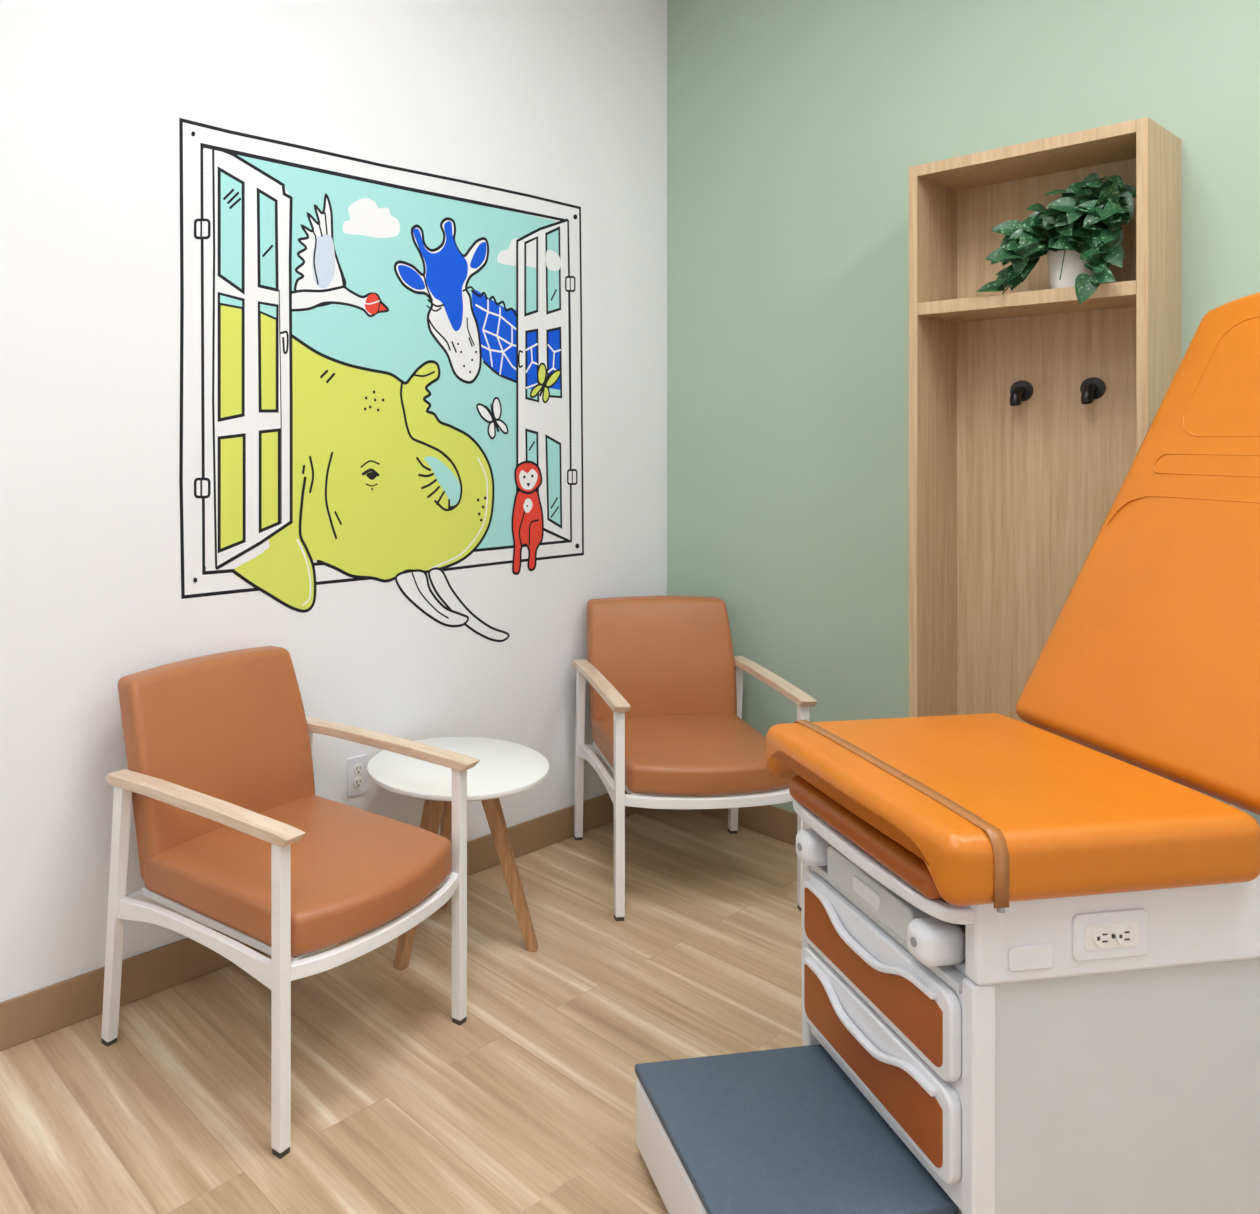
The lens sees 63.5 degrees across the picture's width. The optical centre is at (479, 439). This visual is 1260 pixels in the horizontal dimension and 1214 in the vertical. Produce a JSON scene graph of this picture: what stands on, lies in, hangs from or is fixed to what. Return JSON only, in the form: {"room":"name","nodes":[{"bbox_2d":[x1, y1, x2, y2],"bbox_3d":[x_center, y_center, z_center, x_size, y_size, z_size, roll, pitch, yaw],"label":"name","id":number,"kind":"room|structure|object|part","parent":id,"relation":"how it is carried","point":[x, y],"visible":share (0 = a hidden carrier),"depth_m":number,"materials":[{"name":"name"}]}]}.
{"room":"examination room","nodes":[
{"label":"examination room","id":0,"kind":"room"},
{"bbox_2d":[0,0,666,1001],"bbox_3d":[-1.028,-0.250,2.663,4.700,3.500,0.100,0,0,-41],"label":"wall","id":1,"kind":"structure","parent":0,"point":[565,101],"depth_m":2.83,"materials":[{"name":"white paint"}]},
{"bbox_2d":[0,790,647,1050],"bbox_3d":[-0.992,1.441,2.622,4.700,0.118,0.009,0,0,-41],"label":"baseboard","id":2,"kind":"structure","parent":1,"relation":"attached to","point":[26,1017],"depth_m":2.72,"materials":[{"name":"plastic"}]},
{"bbox_2d":[347,754,367,796],"bbox_3d":[-0.384,1.055,3.151,0.076,0.120,0.009,0,0,-41],"label":"wall outlet","id":3,"kind":"object","parent":1,"relation":"attached to","point":[357,775],"visible":1,"depth_m":3.15,"materials":[{"name":"white plastic"}]},
{"bbox_2d":[354,764,362,773],"bbox_3d":[-0.383,1.034,3.150,0.033,0.033,0.004,0,0,-41],"label":"socket","id":4,"kind":"object","parent":3,"relation":"attached to","point":[358,768],"depth_m":3.15,"materials":[{"name":"white plastic"}]},
{"bbox_2d":[354,777,362,787],"bbox_3d":[-0.383,1.076,3.150,0.033,0.033,0.004,0,0,-41],"label":"socket","id":5,"kind":"object","parent":3,"relation":"attached to","point":[358,781],"depth_m":3.15,"materials":[{"name":"white plastic"}]},
{"bbox_2d":[179,118,583,641],"bbox_3d":[-0.216,-0.088,3.302,1.629,1.611,0.002,0,0,-41],"label":"mural","id":6,"kind":"object","parent":1,"relation":"attached to","point":[386,367],"visible":1,"depth_m":3.20},
{"bbox_2d":[0,808,801,1213],"bbox_3d":[0.449,1.550,0.965,4.700,0.100,4.400,0,0,-41],"label":"floor","id":7,"kind":"structure","parent":0,"point":[526,1105],"depth_m":2.44,"materials":[{"name":"brown wood"}]},
{"bbox_2d":[101,646,479,1158],"bbox_3d":[-0.485,1.048,2.537,0.753,0.903,0.652,0,0,37],"label":"armchair","id":8,"kind":"object","parent":7,"relation":"on","point":[234,836],"visible":1,"depth_m":2.47,"materials":[{"name":"brown leather"}]},
{"bbox_3d":[-0.897,1.166,2.475,0.092,0.646,0.030,0,0,37],"label":"leg","id":9,"kind":"part","parent":8,"relation":"part of","materials":[{"name":"white metal"}]},
{"bbox_3d":[-0.712,1.155,2.711,0.022,0.035,0.600,0,0,37],"label":"rail","id":10,"kind":"part","parent":8,"relation":"part of","materials":[{"name":"white metal"}]},
{"bbox_3d":[-0.660,1.144,2.299,0.601,0.072,0.022,0,0,37],"label":"rail","id":11,"kind":"part","parent":8,"relation":"part of","materials":[{"name":"white metal"}]},
{"bbox_3d":[-0.643,0.829,2.280,0.667,0.032,0.052,0,0,37],"label":"armrest","id":12,"kind":"part","parent":8,"relation":"part of","materials":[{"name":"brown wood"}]},
{"bbox_3d":[-0.703,0.846,2.704,0.205,0.498,0.547,0,0,37],"label":"backrest","id":13,"kind":"part","parent":8,"relation":"part of","materials":[{"name":"leather"}]},
{"bbox_3d":[-0.418,1.166,2.108,0.030,0.644,0.030,0,0,37],"label":"leg","id":14,"kind":"part","parent":8,"relation":"part of","materials":[{"name":"white metal"}]},
{"bbox_3d":[-0.427,1.053,2.493,0.608,0.108,0.544,0,0,37],"label":"seat","id":15,"kind":"part","parent":8,"relation":"part of","materials":[{"name":"leather"}]},
{"bbox_3d":[-0.532,1.166,2.951,0.092,0.646,0.030,0,0,37],"label":"leg","id":16,"kind":"part","parent":8,"relation":"part of","materials":[{"name":"white metal"}]},
{"bbox_3d":[-0.218,1.128,2.332,0.080,0.032,0.606,0,0,37],"label":"rail","id":17,"kind":"part","parent":8,"relation":"part of","materials":[{"name":"white metal"}]},
{"bbox_3d":[-0.278,0.829,2.756,0.667,0.032,0.052,0,0,37],"label":"armrest","id":18,"kind":"part","parent":8,"relation":"part of","materials":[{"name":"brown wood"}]},
{"bbox_3d":[-0.053,1.166,2.584,0.030,0.644,0.030,0,0,37],"label":"leg","id":19,"kind":"part","parent":8,"relation":"part of","materials":[{"name":"white metal"}]},
{"bbox_2d":[367,737,549,970],"bbox_3d":[-0.065,1.236,3.011,0.548,0.529,0.548,0,0,-41],"label":"round side table","id":20,"kind":"object","parent":7,"relation":"on","point":[504,768],"visible":0.84,"depth_m":2.95,"materials":[{"name":"white laminate"}]},
{"bbox_3d":[-0.169,1.246,2.906,0.046,0.508,0.191,0,0,45],"label":"leg","id":21,"kind":"part","parent":20,"relation":"part of","materials":[{"name":"brown wood"}]},
{"bbox_3d":[-0.103,1.246,3.153,0.046,0.508,0.191,0,0,-15],"label":"leg","id":22,"kind":"part","parent":20,"relation":"part of","materials":[{"name":"brown wood"}]},
{"bbox_3d":[0.078,1.246,2.973,0.191,0.508,0.046,0,0,15],"label":"leg","id":23,"kind":"part","parent":20,"relation":"part of","materials":[{"name":"brown wood"}]},
{"bbox_2d":[573,596,816,920],"bbox_3d":[0.701,1.048,3.480,0.652,0.903,0.753,0,0,-6],"label":"armchair","id":24,"kind":"object","parent":7,"relation":"on","point":[664,675],"visible":0.94,"depth_m":3.64,"materials":[{"name":"brown leather"}]},
{"bbox_3d":[0.372,1.166,3.736,0.030,0.646,0.092,0,0,-6],"label":"leg","id":25,"kind":"part","parent":24,"relation":"part of","materials":[{"name":"white metal"}]},
{"bbox_3d":[0.671,1.155,3.764,0.600,0.035,0.022,0,0,-6],"label":"rail","id":26,"kind":"part","parent":24,"relation":"part of","materials":[{"name":"white metal"}]},
{"bbox_3d":[0.408,1.144,3.443,0.022,0.072,0.601,0,0,-6],"label":"rail","id":27,"kind":"part","parent":24,"relation":"part of","materials":[{"name":"white metal"}]},
{"bbox_3d":[0.406,0.829,3.418,0.052,0.032,0.667,0,0,-6],"label":"armrest","id":28,"kind":"part","parent":24,"relation":"part of","materials":[{"name":"brown wood"}]},
{"bbox_3d":[0.436,1.166,3.136,0.030,0.644,0.030,0,0,-6],"label":"leg","id":29,"kind":"part","parent":24,"relation":"part of","materials":[{"name":"white metal"}]},
{"bbox_3d":[0.672,0.846,3.752,0.547,0.498,0.205,0,0,-6],"label":"backrest","id":30,"kind":"part","parent":24,"relation":"part of","materials":[{"name":"leather"}]},
{"bbox_3d":[0.709,1.053,3.408,0.544,0.108,0.608,0,0,-6],"label":"seat","id":31,"kind":"part","parent":24,"relation":"part of","materials":[{"name":"leather"}]},
{"bbox_3d":[0.737,1.128,3.145,0.606,0.032,0.080,0,0,-6],"label":"rail","id":32,"kind":"part","parent":24,"relation":"part of","materials":[{"name":"white metal"}]},
{"bbox_3d":[0.969,1.166,3.799,0.030,0.646,0.092,0,0,-6],"label":"leg","id":33,"kind":"part","parent":24,"relation":"part of","materials":[{"name":"white metal"}]},
{"bbox_3d":[1.003,0.829,3.481,0.052,0.032,0.667,0,0,-6],"label":"armrest","id":34,"kind":"part","parent":24,"relation":"part of","materials":[{"name":"brown wood"}]},
{"bbox_3d":[1.032,1.166,3.199,0.030,0.644,0.030,0,0,-6],"label":"leg","id":35,"kind":"part","parent":24,"relation":"part of","materials":[{"name":"white metal"}]},
{"bbox_2d":[635,292,1259,1213],"bbox_3d":[1.141,0.578,2.001,1.580,1.845,0.691,0,0,-10],"label":"exam table","id":36,"kind":"object","parent":7,"relation":"on","point":[1030,956],"visible":1,"depth_m":1.78,"materials":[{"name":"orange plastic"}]},
{"bbox_3d":[0.722,0.866,2.134,0.090,0.070,0.066,0,0,-10],"label":"stirrup knob","id":37,"kind":"part","parent":36,"relation":"part of","materials":[{"name":"white plastic"}]},
{"bbox_2d":[789,776,942,898],"bbox_3d":[0.832,0.752,1.950,0.250,0.052,0.510,0,0,-10],"label":"cushion","id":38,"kind":"object","parent":36,"relation":"on","point":[906,871],"depth_m":1.88,"materials":[{"name":"orange leather"}]},
{"bbox_3d":[0.737,1.135,1.934,0.024,0.046,0.450,0,0,-10],"label":"drawer pull","id":39,"kind":"part","parent":36,"relation":"part of","materials":[{"name":"white plastic"}]},
{"bbox_3d":[0.737,0.969,1.934,0.024,0.046,0.450,0,0,-10],"label":"drawer pull","id":40,"kind":"part","parent":36,"relation":"part of","materials":[{"name":"white plastic"}]},
{"bbox_3d":[0.780,0.874,1.942,0.072,0.068,0.300,0,0,-10],"label":"stirrup rail","id":41,"kind":"part","parent":36,"relation":"part of","materials":[{"name":"white plastic"}]},
{"bbox_3d":[0.757,1.180,1.938,0.024,0.160,0.524,0,0,-10],"label":"drawer","id":42,"kind":"part","parent":36,"relation":"part of","materials":[{"name":"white plastic"}]},
{"bbox_3d":[0.757,1.011,1.938,0.024,0.154,0.524,0,0,-10],"label":"drawer","id":43,"kind":"part","parent":36,"relation":"part of","materials":[{"name":"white plastic"}]},
{"bbox_3d":[0.754,0.791,1.937,0.092,0.038,0.590,0,0,-10],"label":"foot rail","id":44,"kind":"part","parent":36,"relation":"part of","materials":[{"name":"white plastic"}]},
{"bbox_3d":[0.784,1.175,1.942,0.044,0.550,0.588,0,0,-10],"label":"frame","id":45,"kind":"part","parent":36,"relation":"part of","materials":[{"name":"white plastic"}]},
{"bbox_3d":[0.789,0.866,1.732,0.090,0.070,0.066,0,0,-10],"label":"stirrup knob","id":46,"kind":"part","parent":36,"relation":"part of","materials":[{"name":"white plastic"}]},
{"bbox_2d":[1093,927,1111,947],"bbox_3d":[1.038,0.830,1.672,0.033,0.033,0.004,0,0,-9],"label":"socket","id":47,"kind":"object","parent":36,"relation":"attached to","point":[1102,936],"depth_m":1.67,"materials":[{"name":"white plastic"}]},
{"bbox_2d":[1072,908,1147,960],"bbox_3d":[1.058,0.830,1.682,0.123,0.078,0.078,0,0,-41],"label":"outlet","id":48,"kind":"object","parent":36,"relation":"attached to","point":[1098,934],"depth_m":1.68,"materials":[{"name":"white plastic"}]},
{"bbox_2d":[1115,925,1133,944],"bbox_3d":[1.080,0.830,1.679,0.033,0.033,0.004,0,0,-10],"label":"socket","id":49,"kind":"object","parent":36,"relation":"attached to","point":[1124,934],"depth_m":1.68,"materials":[{"name":"white plastic"}]},
{"bbox_2d":[909,117,1180,724],"bbox_3d":[1.642,0.329,2.947,0.296,2.342,0.637,0,0,-41],"label":"shelving unit","id":50,"kind":"object","parent":7,"relation":"on","point":[1008,505],"visible":0.41,"depth_m":3.09,"materials":[{"name":"brown wood"}]},
{"bbox_3d":[1.442,0.329,3.177,0.296,2.342,0.027,0,0,-41],"label":"panel","id":51,"kind":"part","parent":50,"relation":"part of","materials":[{"name":"brown wood"}]},
{"bbox_2d":[1010,380,1033,405],"bbox_3d":[1.653,-0.144,3.080,0.067,0.081,0.066,0,0,-41],"label":"coat hook","id":52,"kind":"object","parent":50,"relation":"attached to","point":[1022,390],"visible":1,"depth_m":3.08,"materials":[{"name":"black metal"}]},
{"bbox_3d":[1.642,-0.825,2.947,0.296,0.034,0.583,0,0,-41],"label":"panel","id":53,"kind":"part","parent":50,"relation":"part of","materials":[{"name":"brown wood"}]},
{"bbox_2d":[918,280,1135,321],"bbox_3d":[1.635,-0.401,2.941,0.276,0.038,0.583,0,0,-41],"label":"shelf","id":54,"kind":"object","parent":50,"relation":"attached to","point":[1115,298],"depth_m":2.92,"materials":[{"name":"brown wood"}]},
{"bbox_2d":[1047,250,1094,288],"bbox_3d":[1.686,-0.482,2.857,0.122,0.124,0.122,0,0,-41],"label":"pot","id":55,"kind":"object","parent":54,"relation":"on","point":[1073,266],"depth_m":2.82,"materials":[{"name":"white ceramic"}]},
{"bbox_3d":[1.747,0.346,3.038,0.019,2.308,0.583,0,0,-41],"label":"panel","id":56,"kind":"part","parent":50,"relation":"part of","materials":[{"name":"brown wood"}]},
{"bbox_2d":[977,173,1135,303],"bbox_3d":[1.634,-0.555,2.834,0.313,0.383,0.386,0,0,-41],"label":"pothos","id":57,"kind":"object","parent":50,"relation":"on","point":[1077,237],"visible":1,"depth_m":2.77,"materials":[{"name":"green plant"}]},
{"bbox_2d":[1080,377,1105,403],"bbox_3d":[1.782,-0.144,2.931,0.067,0.081,0.066,0,0,-41],"label":"coat hook","id":58,"kind":"object","parent":50,"relation":"attached to","point":[1092,388],"visible":1,"depth_m":2.93,"materials":[{"name":"black metal"}]},
{"bbox_3d":[1.842,0.329,2.717,0.296,2.342,0.027,0,0,-41],"label":"panel","id":59,"kind":"part","parent":50,"relation":"part of","materials":[{"name":"brown wood"}]},
{"bbox_2d":[667,0,1259,812],"bbox_3d":[2.259,-0.250,2.541,0.100,3.500,4.600,0,0,-41],"label":"wall","id":60,"kind":"structure","parent":0,"point":[796,129],"depth_m":3.60,"materials":[{"name":"green paint"}]},
{"bbox_2d":[691,796,796,844],"bbox_3d":[1.161,1.441,3.721,0.009,0.118,1.159,0,0,-41],"label":"baseboard","id":61,"kind":"structure","parent":60,"relation":"attached to","point":[769,820],"depth_m":3.80,"materials":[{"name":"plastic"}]}
]}

